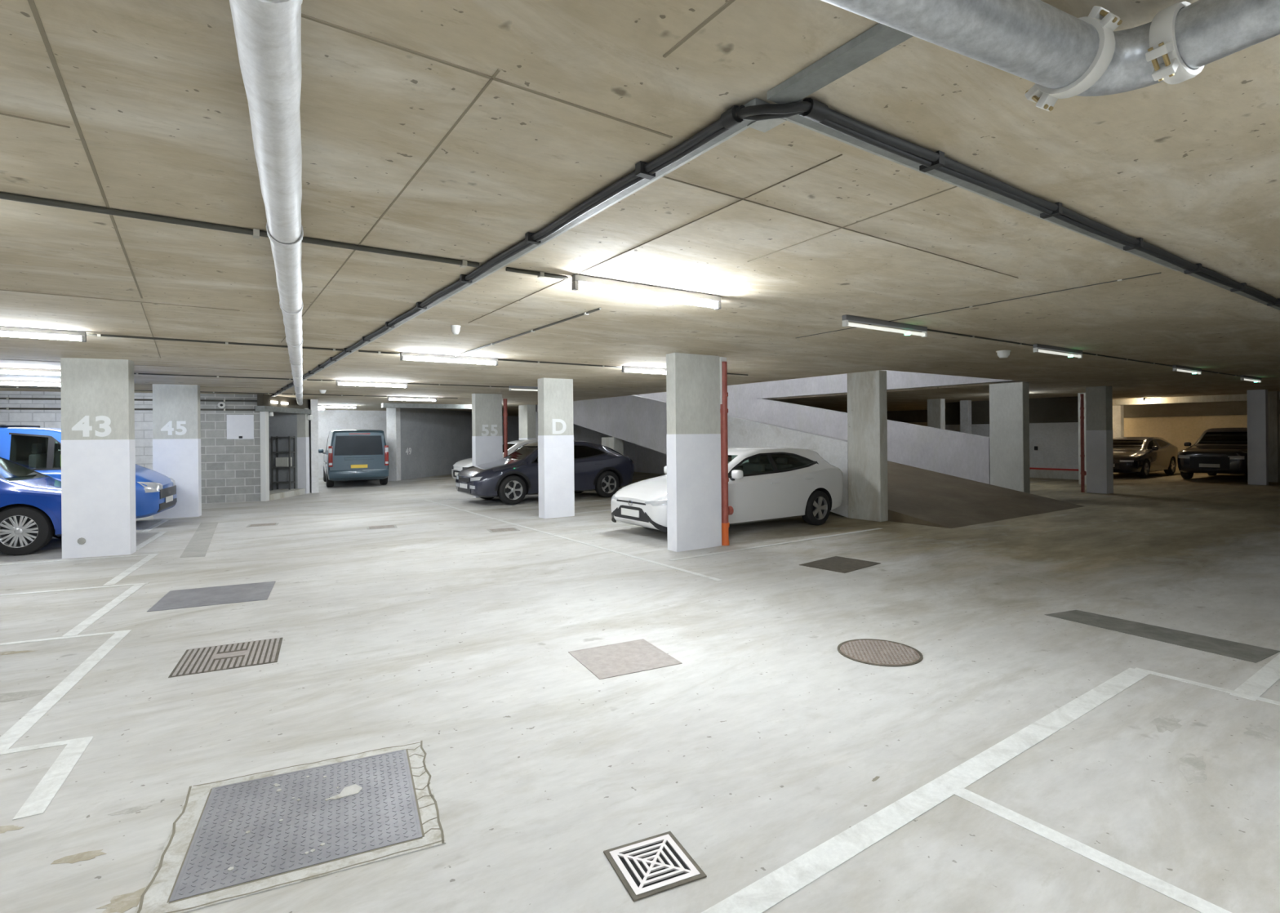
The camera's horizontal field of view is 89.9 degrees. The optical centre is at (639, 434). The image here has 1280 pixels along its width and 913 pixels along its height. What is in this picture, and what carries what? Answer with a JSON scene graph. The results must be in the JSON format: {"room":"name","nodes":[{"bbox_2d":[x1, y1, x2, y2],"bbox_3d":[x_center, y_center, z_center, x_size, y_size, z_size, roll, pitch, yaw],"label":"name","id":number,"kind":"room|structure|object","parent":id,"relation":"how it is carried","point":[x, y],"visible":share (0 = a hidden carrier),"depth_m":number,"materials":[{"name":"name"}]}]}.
{"room":"parking garage","nodes":[
{"label":"parking garage","id":0,"kind":"room"},
{"bbox_2d":[0,391,260,503],"bbox_3d":[-15.284,0.405,15.288,11.000,2.880,0.223,-1,0,-22],"label":"brick wall","id":1,"kind":"structure","parent":0,"point":[230,468],"depth_m":16.83,"materials":[{"name":"brick"}]},
{"bbox_2d":[0,407,255,410],"bbox_3d":[-14.325,-0.624,15.535,8.980,0.060,0.057,-1,0,-22],"label":"conduit","id":2,"kind":"object","parent":1,"relation":"attached to","point":[6,408],"visible":0.42,"depth_m":15.60,"materials":[{"name":"grey"}]},
{"bbox_2d":[0,396,257,401],"bbox_3d":[-14.328,-0.864,15.535,8.980,0.060,0.057,-1,0,-22],"label":"conduit","id":3,"kind":"object","parent":1,"relation":"attached to","point":[6,397],"visible":0.54,"depth_m":16.19,"materials":[{"name":"grey"}]},
{"bbox_2d":[226,414,253,439],"bbox_3d":[-10.643,-0.204,17.056,0.620,0.650,0.048,-1,0,-22],"label":"notice board","id":4,"kind":"object","parent":1,"relation":"attached to","point":[238,426],"visible":1,"depth_m":17.05,"materials":[{"name":"white paint"}]},
{"bbox_2d":[268,412,297,490],"bbox_3d":[-11.308,0.367,18.500,1.900,2.880,2.190,-1,0,-3],"label":"wall","id":5,"kind":"structure","parent":0,"point":[281,424],"depth_m":19.42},
{"bbox_2d":[255,394,312,501],"bbox_3d":[-10.428,0.359,18.518,0.860,2.880,3.040,-1,0,-3],"label":"door frame","id":6,"kind":"structure","parent":5,"relation":"in","point":[266,403],"depth_m":18.20,"materials":[{"name":"paint"}]},
{"bbox_2d":[308,399,386,493],"bbox_3d":[-10.791,0.362,24.332,4.120,2.880,8.450,-1,0,-34],"label":"wall","id":7,"kind":"structure","parent":0,"point":[323,421],"depth_m":27.39,"materials":[{"name":"paint"}]},
{"bbox_2d":[386,408,400,480],"bbox_3d":[-9.570,0.351,24.884,0.420,2.880,0.280,-1,0,14],"label":"pillar","id":8,"kind":"structure","parent":0,"point":[393,415],"depth_m":24.76,"materials":[{"name":"white paint"}]},
{"bbox_2d":[400,408,471,479],"bbox_3d":[-8.795,0.344,28.081,0.206,2.880,6.500,-1,0,14],"label":"wall","id":9,"kind":"structure","parent":0,"point":[433,441],"depth_m":27.41,"materials":[{"name":"white paint"}]},
{"bbox_2d":[502,415,519,444],"bbox_3d":[-9.694,0.352,37.172,50.000,2.880,0.300,-1,0,-34],"label":"wall","id":10,"kind":"structure","parent":0,"point":[513,421],"depth_m":38.39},
{"bbox_2d":[535,411,635,471],"bbox_3d":[-2.567,-1.126,27.761,5.450,5.700,0.300,-1,0,-34],"label":"wall","id":11,"kind":"structure","parent":0,"point":[580,433],"depth_m":27.91,"materials":[{"name":"white paint"}]},
{"bbox_2d":[0,471,1279,912],"bbox_3d":[2.834,1.821,18.896,50.000,0.305,44.000,-1,0,-34],"label":"floor","id":12,"kind":"structure","parent":0,"point":[767,743],"depth_m":4.07,"materials":[{"name":"concrete"}]},
{"bbox_2d":[0,456,62,555],"bbox_3d":[-10.727,0.993,9.794,4.528,1.619,2.260,-1,0,-23],"label":"car","id":13,"kind":"object","parent":12,"relation":"on","point":[30,500],"visible":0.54,"depth_m":9.54,"materials":[{"name":"blue paint"}]},
{"bbox_2d":[0,424,177,518],"bbox_3d":[-11.684,0.819,11.838,4.928,1.985,2.264,-1,0,-24],"label":"car","id":14,"kind":"object","parent":12,"relation":"on","point":[34,447],"visible":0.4,"depth_m":11.85,"materials":[{"name":"blue paint"}]},
{"bbox_2d":[156,497,177,512],"bbox_3d":[-9.490,1.410,12.831,0.086,0.160,1.320,-1,0,-24],"label":"grille","id":15,"kind":"object","parent":14,"relation":"attached to","point":[164,504],"depth_m":12.66,"materials":[{"name":"black"}]},
{"bbox_2d":[160,484,176,498],"bbox_3d":[-9.472,1.150,12.840,0.040,0.180,1.240,-1,0,-24],"label":"grille","id":16,"kind":"object","parent":14,"relation":"attached to","point":[167,491],"depth_m":12.79,"materials":[{"name":"black"}]},
{"bbox_2d":[60,357,136,558],"bbox_3d":[-7.965,0.336,9.430,0.798,2.880,0.263,-1,0,-22],"label":"column","id":17,"kind":"structure","parent":12,"relation":"on","point":[98,441],"depth_m":9.34,"materials":[{"name":"white paint"}]},
{"bbox_2d":[152,383,201,518],"bbox_3d":[-10.085,0.356,13.962,0.818,2.880,0.249,-1,0,-22],"label":"column","id":18,"kind":"structure","parent":12,"relation":"on","point":[176,414],"depth_m":13.88,"materials":[{"name":"white paint"}]},
{"bbox_2d":[179,521,217,557],"bbox_3d":[-7.577,1.770,11.089,0.306,0.002,4.511,-1,0,-31],"label":"floor strip","id":19,"kind":"object","parent":12,"relation":"on","point":[198,544],"visible":1,"depth_m":10.56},
{"bbox_2d":[146,581,275,611],"bbox_3d":[-4.588,1.740,6.949,1.029,0.006,0.936,-1,0,-25],"label":"cover","id":20,"kind":"object","parent":12,"relation":"on","point":[215,595],"visible":1,"depth_m":6.89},
{"bbox_2d":[168,636,283,677],"bbox_3d":[-3.201,1.726,5.008,0.677,0.008,0.663,-1,0,-26],"label":"cover","id":21,"kind":"object","parent":12,"relation":"on","point":[231,655],"visible":1,"depth_m":4.97,"materials":[{"name":"metal"}]},
{"bbox_2d":[271,435,295,489],"bbox_3d":[-10.702,0.927,19.226,0.550,1.750,0.340,-1,0,-3],"label":"metal rack","id":22,"kind":"object","parent":12,"relation":"on","point":[281,462],"visible":0.9,"depth_m":19.09,"materials":[{"name":"grey"}]},
{"bbox_2d":[134,740,445,912],"bbox_3d":[-1.500,1.709,2.903,1.086,0.009,0.989,-1,0,-25],"label":"cover","id":23,"kind":"object","parent":12,"relation":"on","point":[235,837],"visible":1,"depth_m":2.79,"materials":[{"name":"grey"}]},
{"bbox_2d":[327,783,362,799],"bbox_3d":[-1.411,1.706,3.058,0.160,0.003,0.100,-1,0,-25],"label":"stain","id":24,"kind":"object","parent":23,"relation":"on","point":[345,791],"depth_m":3.06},
{"bbox_2d":[318,429,389,486],"bbox_3d":[-10.642,0.812,23.813,2.330,1.978,5.058,-1,0,-28],"label":"van","id":25,"kind":"object","parent":12,"relation":"on","point":[349,455],"visible":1,"depth_m":21.63,"materials":[{"name":"blue paint"}]},
{"bbox_2d":[328,445,333,466],"bbox_3d":[-10.273,0.728,21.265,0.130,0.700,0.172,-1,0,-28],"label":"tail lamp","id":26,"kind":"object","parent":25,"relation":"attached to","point":[330,447],"depth_m":21.19,"materials":[{"name":"red"}]},
{"bbox_2d":[471,393,502,497],"bbox_3d":[-4.280,0.301,17.973,0.788,2.880,0.269,-1,0,-34],"label":"column","id":27,"kind":"structure","parent":12,"relation":"on","point":[486,408],"depth_m":17.84,"materials":[{"name":"white paint"}]},
{"bbox_2d":[451,439,537,479],"bbox_3d":[-4.145,0.955,22.485,4.608,1.568,2.242,-1,0,-34],"label":"parked car","id":28,"kind":"object","parent":12,"relation":"on","point":[513,446],"visible":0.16,"depth_m":21.60,"materials":[{"name":"white paint"}]},
{"bbox_2d":[486,527,519,532],"bbox_3d":[-2.468,1.720,11.558,0.520,0.006,0.400,-1,0,-24],"label":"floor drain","id":29,"kind":"object","parent":12,"relation":"on","point":[508,529],"visible":1,"depth_m":11.52,"materials":[{"name":"metal"}]},
{"bbox_2d":[502,398,507,457],"bbox_3d":[-3.791,0.361,18.187,0.183,2.750,0.140,-1,0,-34],"label":"drain pipe","id":30,"kind":"object","parent":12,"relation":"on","point":[504,414],"visible":0.68,"depth_m":18.12,"materials":[{"name":"metal"}]},
{"bbox_2d":[518,404,536,439],"bbox_3d":[-4.354,0.301,24.771,0.358,2.880,0.808,-1,0,-34],"label":"column","id":31,"kind":"structure","parent":12,"relation":"on","point":[526,413],"depth_m":24.49,"materials":[{"name":"white paint"}]},
{"bbox_2d":[455,440,634,504],"bbox_3d":[-2.513,0.940,17.325,4.630,1.568,2.242,-1,0,-34],"label":"car","id":32,"kind":"object","parent":12,"relation":"on","point":[602,468],"visible":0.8,"depth_m":16.58,"materials":[{"name":"grey paint"}]},
{"bbox_2d":[537,377,574,518],"bbox_3d":[-1.755,0.277,13.400,0.688,2.880,0.289,-1,0,-34],"label":"column","id":33,"kind":"structure","parent":12,"relation":"on","point":[555,395],"depth_m":13.26,"materials":[{"name":"white paint"}]},
{"bbox_2d":[601,436,623,488],"bbox_3d":[-0.878,0.895,20.481,0.360,1.626,0.750,-1,0,-34],"label":"column","id":34,"kind":"structure","parent":12,"relation":"on","point":[616,444],"depth_m":20.22,"materials":[{"name":"concrete"}]},
{"bbox_2d":[568,638,682,679],"bbox_3d":[-0.126,1.698,4.884,0.661,0.004,0.636,-1,0,-27],"label":"cover","id":35,"kind":"object","parent":12,"relation":"on","point":[610,660],"visible":1,"depth_m":4.85,"materials":[{"name":"concrete"}]},
{"bbox_2d":[603,831,706,901],"bbox_3d":[0.053,1.695,2.534,0.306,0.008,0.306,-1,0,-24],"label":"drain grate","id":36,"kind":"object","parent":12,"relation":"on","point":[656,864],"visible":1,"depth_m":2.52,"materials":[{"name":"metal"}]},
{"bbox_2d":[666,352,721,551],"bbox_3d":[0.810,0.252,9.582,0.858,2.880,0.228,-1,0,-34],"label":"column","id":37,"kind":"structure","parent":12,"relation":"on","point":[693,436],"depth_m":9.43,"materials":[{"name":"white paint"}]},
{"bbox_2d":[720,356,733,545],"bbox_3d":[1.306,0.253,9.812,0.194,2.870,0.140,-1,0,-34],"label":"drain pipe","id":38,"kind":"object","parent":37,"relation":"attached to","point":[726,510],"visible":0.96,"depth_m":9.75,"materials":[{"name":"metal"}]},
{"bbox_2d":[610,446,843,533],"bbox_3d":[1.652,0.960,11.693,4.420,1.448,2.063,-1,0,-34],"label":"hatchback car","id":39,"kind":"object","parent":12,"relation":"on","point":[775,482],"visible":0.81,"depth_m":11.16,"materials":[{"name":"white paint"}]},
{"bbox_2d":[614,504,648,522],"bbox_3d":[-0.137,1.276,10.466,0.040,0.210,1.000,-1,0,-34],"label":"grille","id":40,"kind":"object","parent":39,"relation":"attached to","point":[632,513],"depth_m":10.39,"materials":[{"name":"black"}]},
{"bbox_2d":[729,469,743,480],"bbox_3d":[1.580,0.670,10.553,0.140,0.180,0.260,-1,0,-34],"label":"mirror","id":41,"kind":"object","parent":39,"relation":"attached to","point":[736,474],"depth_m":10.48,"materials":[{"name":"white plastic"}]},
{"bbox_2d":[799,555,880,573],"bbox_3d":[2.584,1.672,8.276,0.855,0.006,0.659,-1,0,-41],"label":"cover","id":42,"kind":"object","parent":12,"relation":"on","point":[835,563],"visible":1,"depth_m":8.25,"materials":[{"name":"metal"}]},
{"bbox_2d":[847,369,888,521],"bbox_3d":[4.438,0.218,12.514,0.240,2.880,0.740,-1,0,-34],"label":"column","id":43,"kind":"structure","parent":12,"relation":"on","point":[867,405],"depth_m":12.37,"materials":[{"name":"concrete"}]},
{"bbox_2d":[837,638,923,666],"bbox_3d":[1.849,1.678,4.952,0.620,0.008,0.620,-1,0,-34],"label":"manhole cover","id":44,"kind":"object","parent":12,"relation":"on","point":[881,652],"visible":1,"depth_m":4.93,"materials":[{"name":"metal"}]},
{"bbox_2d":[927,398,945,429],"bbox_3d":[10.753,0.158,23.238,0.308,2.880,0.508,-1,0,-34],"label":"column","id":45,"kind":"structure","parent":12,"relation":"on","point":[935,407],"depth_m":23.09,"materials":[{"name":"concrete"}]},
{"bbox_2d":[960,400,971,433],"bbox_3d":[12.404,0.142,24.368,0.250,2.880,0.320,-1,0,-34],"label":"column","id":46,"kind":"structure","parent":12,"relation":"on","point":[965,405],"depth_m":24.26,"materials":[{"name":"white paint"}]},
{"bbox_2d":[989,382,1030,493],"bbox_3d":[9.120,0.173,15.818,0.320,2.880,0.800,-1,0,-34],"label":"column","id":47,"kind":"structure","parent":12,"relation":"on","point":[1009,402],"depth_m":15.64,"materials":[{"name":"concrete"}]},
{"bbox_2d":[1077,392,1086,484],"bbox_3d":[14.075,0.126,20.156,0.350,2.880,0.350,-1,0,-26],"label":"column","id":48,"kind":"structure","parent":12,"relation":"on","point":[1078,393],"depth_m":20.18,"materials":[{"name":"concrete"}]},
{"bbox_2d":[1085,386,1113,493],"bbox_3d":[12.462,0.142,17.379,0.308,2.880,0.508,-1,0,-26],"label":"column","id":49,"kind":"structure","parent":12,"relation":"on","point":[1099,399],"depth_m":17.24,"materials":[{"name":"white paint"}]},
{"bbox_2d":[1080,393,1086,492],"bbox_3d":[12.176,0.234,17.619,0.139,2.700,0.140,-1,0,-34],"label":"drain pipe","id":50,"kind":"object","parent":49,"relation":"attached to","point":[1083,473],"visible":1,"depth_m":17.57,"materials":[{"name":"metal"}]},
{"bbox_2d":[1112,404,1124,437],"bbox_3d":[19.779,0.072,26.606,0.300,2.880,0.450,-1,0,-34],"label":"column","id":51,"kind":"structure","parent":12,"relation":"on","point":[1118,410],"depth_m":26.45,"materials":[{"name":"white paint"}]},
{"bbox_2d":[1112,435,1177,477],"bbox_3d":[18.409,0.801,24.052,4.398,1.448,2.090,-1,0,-34],"label":"car","id":52,"kind":"object","parent":12,"relation":"on","point":[1141,455],"visible":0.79,"depth_m":23.23,"materials":[{"name":"grey paint"}]},
{"bbox_2d":[1044,609,1279,662],"bbox_3d":[4.311,1.657,5.401,0.482,0.002,1.468,-1,0,-30],"label":"floor strip","id":53,"kind":"object","parent":12,"relation":"on","point":[1244,651],"visible":1,"depth_m":5.25,"materials":[{"name":"concrete"}]},
{"bbox_2d":[1177,427,1247,479],"bbox_3d":[20.416,0.632,22.119,4.728,1.748,2.272,-1,0,-34],"label":"car","id":54,"kind":"object","parent":12,"relation":"on","point":[1216,451],"visible":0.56,"depth_m":21.15,"materials":[{"name":"grey paint"}]},
{"bbox_2d":[1189,456,1230,469],"bbox_3d":[18.499,0.914,20.805,0.040,0.380,1.000,-1,0,-34],"label":"grille","id":55,"kind":"object","parent":54,"relation":"attached to","point":[1195,462],"depth_m":20.78,"materials":[{"name":"black"}]},
{"bbox_2d":[1246,389,1268,484],"bbox_3d":[18.782,0.082,19.477,0.250,2.880,0.420,-1,0,-34],"label":"column","id":56,"kind":"structure","parent":12,"relation":"on","point":[1257,399],"depth_m":19.38,"materials":[{"name":"white paint"}]},
{"bbox_2d":[1267,391,1279,482],"bbox_3d":[20.191,0.068,20.429,0.300,2.880,0.260,-1,0,-34],"label":"column","id":57,"kind":"structure","parent":12,"relation":"on","point":[1273,407],"depth_m":20.32,"materials":[{"name":"concrete"}]},
{"bbox_2d":[0,0,1279,416],"bbox_3d":[2.804,-1.382,18.896,50.000,0.350,44.000,-1,0,-34],"label":"ceiling","id":58,"kind":"structure","parent":0,"point":[1190,168],"depth_m":3.30,"materials":[{"name":"concrete"}]},
{"bbox_2d":[0,367,60,375],"bbox_3d":[-10.090,-1.028,10.429,1.450,0.112,0.056,-1,0,-34],"label":"ceiling light","id":59,"kind":"object","parent":58,"relation":"attached to","point":[18,369],"visible":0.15,"depth_m":10.48,"materials":[{"name":"grey"}]},
{"bbox_2d":[0,379,60,386],"bbox_3d":[-11.935,-1.011,12.681,1.250,0.112,0.056,-1,0,-34],"label":"ceiling light","id":60,"kind":"object","parent":58,"relation":"attached to","point":[41,383],"visible":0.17,"depth_m":12.61,"materials":[{"name":"grey"}]},
{"bbox_2d":[0,112,70,128],"bbox_3d":[-3.015,-1.150,1.821,2.100,0.008,0.005,-1,0,-34],"label":"ceiling strip","id":61,"kind":"object","parent":58,"relation":"attached to","point":[1,113],"visible":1,"depth_m":2.36,"materials":[{"name":"brown"}]},
{"bbox_2d":[0,325,86,342],"bbox_3d":[-6.633,-1.061,6.591,1.420,0.112,0.056,-1,0,-34],"label":"ceiling light","id":62,"kind":"object","parent":58,"relation":"attached to","point":[8,329],"visible":1,"depth_m":6.78,"materials":[{"name":"grey"}]},
{"bbox_2d":[27,0,142,297],"bbox_3d":[-2.570,-1.155,3.065,0.012,0.008,5.550,-1,0,-35],"label":"ceiling strip","id":63,"kind":"object","parent":58,"relation":"attached to","point":[31,2],"visible":1,"depth_m":2.29,"materials":[{"name":"brown"}]},
{"bbox_2d":[0,289,239,311],"bbox_3d":[-5.877,-1.123,4.407,5.300,0.008,0.010,-1,0,-34],"label":"ceiling strip","id":64,"kind":"object","parent":58,"relation":"attached to","point":[0,290],"visible":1,"depth_m":5.40,"materials":[{"name":"brown"}]},
{"bbox_2d":[0,386,273,394],"bbox_3d":[-12.793,-1.044,14.748,7.570,0.027,0.037,-1,0,-34],"label":"conduit","id":65,"kind":"object","parent":58,"relation":"attached to","point":[0,386],"visible":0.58,"depth_m":15.35,"materials":[{"name":"grey"}]},
{"bbox_2d":[133,373,293,379],"bbox_3d":[-10.013,-1.071,10.688,7.570,0.027,0.037,-1,0,-34],"label":"conduit","id":66,"kind":"object","parent":58,"relation":"attached to","point":[134,373],"visible":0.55,"depth_m":12.03,"materials":[{"name":"grey"}]},
{"bbox_2d":[86,333,342,351],"bbox_3d":[-7.104,-1.097,6.439,7.570,0.029,0.041,-1,0,-34],"label":"conduit","id":67,"kind":"object","parent":58,"relation":"attached to","point":[87,334],"visible":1,"depth_m":7.69,"materials":[{"name":"grey"}]},
{"bbox_2d":[0,191,479,267],"bbox_3d":[-4.223,-1.119,2.231,7.570,0.039,0.054,-1,0,-34],"label":"conduit","id":68,"kind":"object","parent":58,"relation":"attached to","point":[256,233],"visible":1,"depth_m":3.49,"materials":[{"name":"grey"}]},
{"bbox_2d":[229,0,303,404],"bbox_3d":[-5.739,-1.017,10.735,0.166,0.217,22.161,-1,0,-28],"label":"ceiling pipe","id":69,"kind":"object","parent":58,"relation":"hanging from","point":[268,33],"visible":0.98,"depth_m":2.03,"materials":[{"name":"silver metal"}]},
{"bbox_2d":[318,404,356,408],"bbox_3d":[-11.123,-1.018,23.417,1.420,0.112,0.056,-1,0,-34],"label":"ceiling light","id":70,"kind":"object","parent":58,"relation":"attached to","point":[319,406],"visible":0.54,"depth_m":23.41,"materials":[{"name":"grey"}]},
{"bbox_2d":[281,393,457,398],"bbox_3d":[-7.554,-1.094,18.335,4.730,0.027,0.037,-1,0,-34],"label":"conduit","id":71,"kind":"object","parent":58,"relation":"attached to","point":[282,393],"visible":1,"depth_m":18.27,"materials":[{"name":"grey"}]},
{"bbox_2d":[336,379,407,387],"bbox_3d":[-5.662,-1.070,13.582,1.420,0.112,0.056,-1,0,-34],"label":"ceiling light","id":72,"kind":"object","parent":58,"relation":"attached to","point":[359,383],"visible":1,"depth_m":13.54,"materials":[{"name":"grey"}]},
{"bbox_2d":[280,68,500,342],"bbox_3d":[-2.436,-1.156,4.975,0.007,0.008,7.050,-1,0,-34],"label":"ceiling strip","id":73,"kind":"object","parent":58,"relation":"attached to","point":[498,70],"visible":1,"depth_m":2.76,"materials":[{"name":"brown"}]},
{"bbox_2d":[306,378,508,387],"bbox_3d":[-4.774,-1.121,14.275,4.730,0.027,0.037,-1,0,-34],"label":"conduit","id":74,"kind":"object","parent":58,"relation":"attached to","point":[307,379],"visible":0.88,"depth_m":14.45,"materials":[{"name":"grey"}]},
{"bbox_2d":[387,396,436,401],"bbox_3d":[-6.785,-1.060,19.116,1.420,0.112,0.056,-1,0,-34],"label":"ceiling light","id":75,"kind":"object","parent":58,"relation":"attached to","point":[388,397],"visible":0.95,"depth_m":19.12,"materials":[{"name":"grey"}]},
{"bbox_2d":[381,402,471,408],"bbox_3d":[-7.194,-1.032,23.501,4.300,0.160,0.300,-1,0,-34],"label":"ceiling beam","id":76,"kind":"structure","parent":58,"relation":"attached to","point":[385,405],"depth_m":22.98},
{"bbox_2d":[400,351,497,365],"bbox_3d":[-2.753,-1.098,9.333,1.420,0.112,0.056,-1,0,-34],"label":"ceiling light","id":77,"kind":"object","parent":58,"relation":"attached to","point":[402,353],"visible":1,"depth_m":9.28,"materials":[{"name":"grey"}]},
{"bbox_2d":[301,13,672,137],"bbox_3d":[-0.425,-1.175,2.153,1.350,0.008,0.010,-1,0,-35],"label":"ceiling strip","id":78,"kind":"object","parent":58,"relation":"attached to","point":[303,15],"visible":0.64,"depth_m":2.06,"materials":[{"name":"brown"}]},
{"bbox_2d":[508,385,537,391],"bbox_3d":[-2.629,-1.098,15.417,1.100,0.115,0.066,-1,0,-34],"label":"ceiling light","id":79,"kind":"object","parent":58,"relation":"attached to","point":[518,388],"visible":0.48,"depth_m":15.28,"materials":[{"name":"grey"}]},
{"bbox_2d":[454,307,600,356],"bbox_3d":[-1.537,-1.153,7.645,0.034,0.024,4.140,-1,0,-34],"label":"conduit","id":80,"kind":"object","parent":58,"relation":"attached to","point":[598,308],"visible":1,"depth_m":7.08,"materials":[{"name":"grey"}]},
{"bbox_2d":[505,266,568,279],"bbox_3d":[-0.737,-1.155,4.618,0.480,0.034,0.048,-1,0,-34],"label":"conduit","id":81,"kind":"object","parent":58,"relation":"attached to","point":[540,274],"visible":1,"depth_m":4.61,"materials":[{"name":"grey"}]},
{"bbox_2d":[358,350,747,375],"bbox_3d":[-0.833,-1.157,10.732,7.230,0.029,0.041,-1,0,-34],"label":"conduit","id":82,"kind":"object","parent":58,"relation":"attached to","point":[365,351],"visible":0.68,"depth_m":10.22,"materials":[{"name":"grey"}]},
{"bbox_2d":[271,22,913,396],"bbox_3d":[-4.478,-1.111,9.449,0.165,0.050,20.600,-1,0,-34],"label":"cable tray","id":83,"kind":"object","parent":58,"relation":"attached to","point":[880,38],"visible":0.9,"depth_m":2.71,"materials":[{"name":"black metal"}]},
{"bbox_2d":[720,97,828,132],"bbox_3d":[0.481,-1.149,2.300,0.280,0.062,0.260,-1,0,-34],"label":"plate","id":84,"kind":"object","parent":83,"relation":"attached to","point":[766,117],"visible":1,"depth_m":2.26,"materials":[{"name":"plastic"}]},
{"bbox_2d":[622,365,666,373],"bbox_3d":[0.287,-1.127,11.354,1.420,0.112,0.056,-1,0,-34],"label":"ceiling light","id":85,"kind":"object","parent":58,"relation":"attached to","point":[624,367],"visible":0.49,"depth_m":11.17,"materials":[{"name":"grey"}]},
{"bbox_2d":[571,273,720,309],"bbox_3d":[0.095,-1.125,5.102,1.420,0.112,0.056,-1,0,-34],"label":"ceiling light","id":86,"kind":"object","parent":58,"relation":"attached to","point":[576,279],"visible":1,"depth_m":5.03,"materials":[{"name":"grey"}]},
{"bbox_2d":[467,154,842,323],"bbox_3d":[-0.465,-1.175,4.689,0.005,0.008,4.750,-1,0,-34],"label":"ceiling strip","id":87,"kind":"object","parent":58,"relation":"attached to","point":[834,157],"visible":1,"depth_m":3.54,"materials":[{"name":"brown"}]},
{"bbox_2d":[662,0,735,57],"bbox_3d":[1.092,-1.189,0.513,0.010,0.008,3.600,-1,0,-34],"label":"ceiling strip","id":88,"kind":"object","parent":58,"relation":"attached to","point":[729,2],"visible":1,"depth_m":1.85,"materials":[{"name":"brown"}]},
{"bbox_2d":[662,176,1018,278],"bbox_3d":[1.488,-1.193,3.917,3.501,0.008,0.006,-1,0,-36],"label":"ceiling strip","id":89,"kind":"object","parent":58,"relation":"attached to","point":[668,178],"visible":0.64,"depth_m":3.56,"materials":[{"name":"brown"}]},
{"bbox_2d":[747,186,957,262],"bbox_3d":[1.149,-1.190,3.703,0.005,0.008,1.603,-1,0,-31],"label":"ceiling strip","id":90,"kind":"object","parent":58,"relation":"attached to","point":[954,186],"visible":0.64,"depth_m":3.56,"materials":[{"name":"brown"}]},
{"bbox_2d":[841,314,927,337],"bbox_3d":[2.634,-1.148,6.828,1.420,0.115,0.066,-1,0,-34],"label":"ceiling light","id":91,"kind":"object","parent":58,"relation":"attached to","point":[846,318],"visible":1,"depth_m":6.76,"materials":[{"name":"grey"}]},
{"bbox_2d":[795,272,1161,337],"bbox_3d":[2.918,-1.203,6.367,0.014,0.010,3.700,-1,0,-32],"label":"wire","id":92,"kind":"object","parent":58,"relation":"attached to","point":[1156,273],"visible":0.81,"depth_m":5.71,"materials":[{"name":"grey"}]},
{"bbox_2d":[782,97,1279,310],"bbox_3d":[5.037,-1.199,5.371,10.920,0.053,0.160,-1,0,-34],"label":"cable tray","id":93,"kind":"object","parent":58,"relation":"attached to","point":[837,126],"visible":0.98,"depth_m":3.05,"materials":[{"name":"black metal"}]},
{"bbox_2d":[820,0,1279,111],"bbox_3d":[1.227,-1.068,0.413,1.881,0.248,2.727,-1,0,-27],"label":"pipe","id":94,"kind":"object","parent":58,"relation":"hanging from","point":[1065,55],"visible":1,"depth_m":1.65,"materials":[{"name":"metal"}]},
{"bbox_2d":[1032,343,1082,358],"bbox_3d":[5.951,-1.179,9.100,1.420,0.115,0.066,-1,0,-34],"label":"ceiling light","id":95,"kind":"object","parent":58,"relation":"attached to","point":[1078,354],"visible":1,"depth_m":9.04,"materials":[{"name":"grey"}]},
{"bbox_2d":[927,328,1239,376],"bbox_3d":[8.713,-1.250,11.064,14.100,0.024,0.034,-1,0,-34],"label":"conduit","id":96,"kind":"object","parent":58,"relation":"attached to","point":[929,330],"visible":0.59,"depth_m":8.67,"materials":[{"name":"grey"}]},
{"bbox_2d":[1172,364,1201,374],"bbox_3d":[10.365,-1.221,12.122,1.420,0.115,0.066,-1,0,-34],"label":"ceiling light","id":97,"kind":"object","parent":58,"relation":"attached to","point":[1197,371],"visible":1,"depth_m":12.06,"materials":[{"name":"grey"}]},
{"bbox_2d":[1112,392,1279,405],"bbox_3d":[19.121,-1.252,24.008,0.300,0.220,10.000,-1,0,-34],"label":"ceiling beam","id":98,"kind":"structure","parent":58,"relation":"attached to","point":[1226,397],"depth_m":23.06,"materials":[{"name":"concrete"}]},
{"bbox_2d":[535,395,848,517],"bbox_3d":[-0.294,-0.461,19.441,0.212,4.328,15.990,-1,0,-34],"label":"wall","id":99,"kind":"structure","parent":0,"point":[641,420],"depth_m":17.97,"materials":[{"name":"paint"}]},
{"bbox_2d":[635,369,1016,484],"bbox_3d":[4.107,-1.189,23.059,0.250,5.700,18.600,-1,0,-34],"label":"wall","id":100,"kind":"structure","parent":0,"point":[966,455],"depth_m":18.45,"materials":[{"name":"concrete"}]},
{"bbox_2d":[887,460,1083,528],"bbox_3d":[2.614,0.091,20.211,5.450,3.168,18.000,-1,0,-34],"label":"ramp","id":101,"kind":"structure","parent":0,"point":[916,495],"depth_m":13.85,"materials":[{"name":"concrete"}]},
{"bbox_2d":[945,395,1078,479],"bbox_3d":[13.960,0.127,23.980,0.270,2.880,5.200,-1,0,-34],"label":"wall","id":102,"kind":"structure","parent":0,"point":[1053,421],"depth_m":22.92,"materials":[{"name":"white paint"}]},
{"bbox_2d":[905,414,1247,474],"bbox_3d":[18.623,0.413,29.715,0.300,2.220,44.000,-1,0,-34],"label":"wall","id":103,"kind":"structure","parent":0,"point":[1176,430],"depth_m":25.43,"materials":[{"name":"paint"}]},
{"bbox_2d":[887,399,1279,422],"bbox_3d":[18.588,-1.027,29.701,0.350,0.660,44.000,-1,0,-34],"label":"wall","id":104,"kind":"structure","parent":0,"point":[1230,407],"depth_m":25.58,"materials":[{"name":"paint"}]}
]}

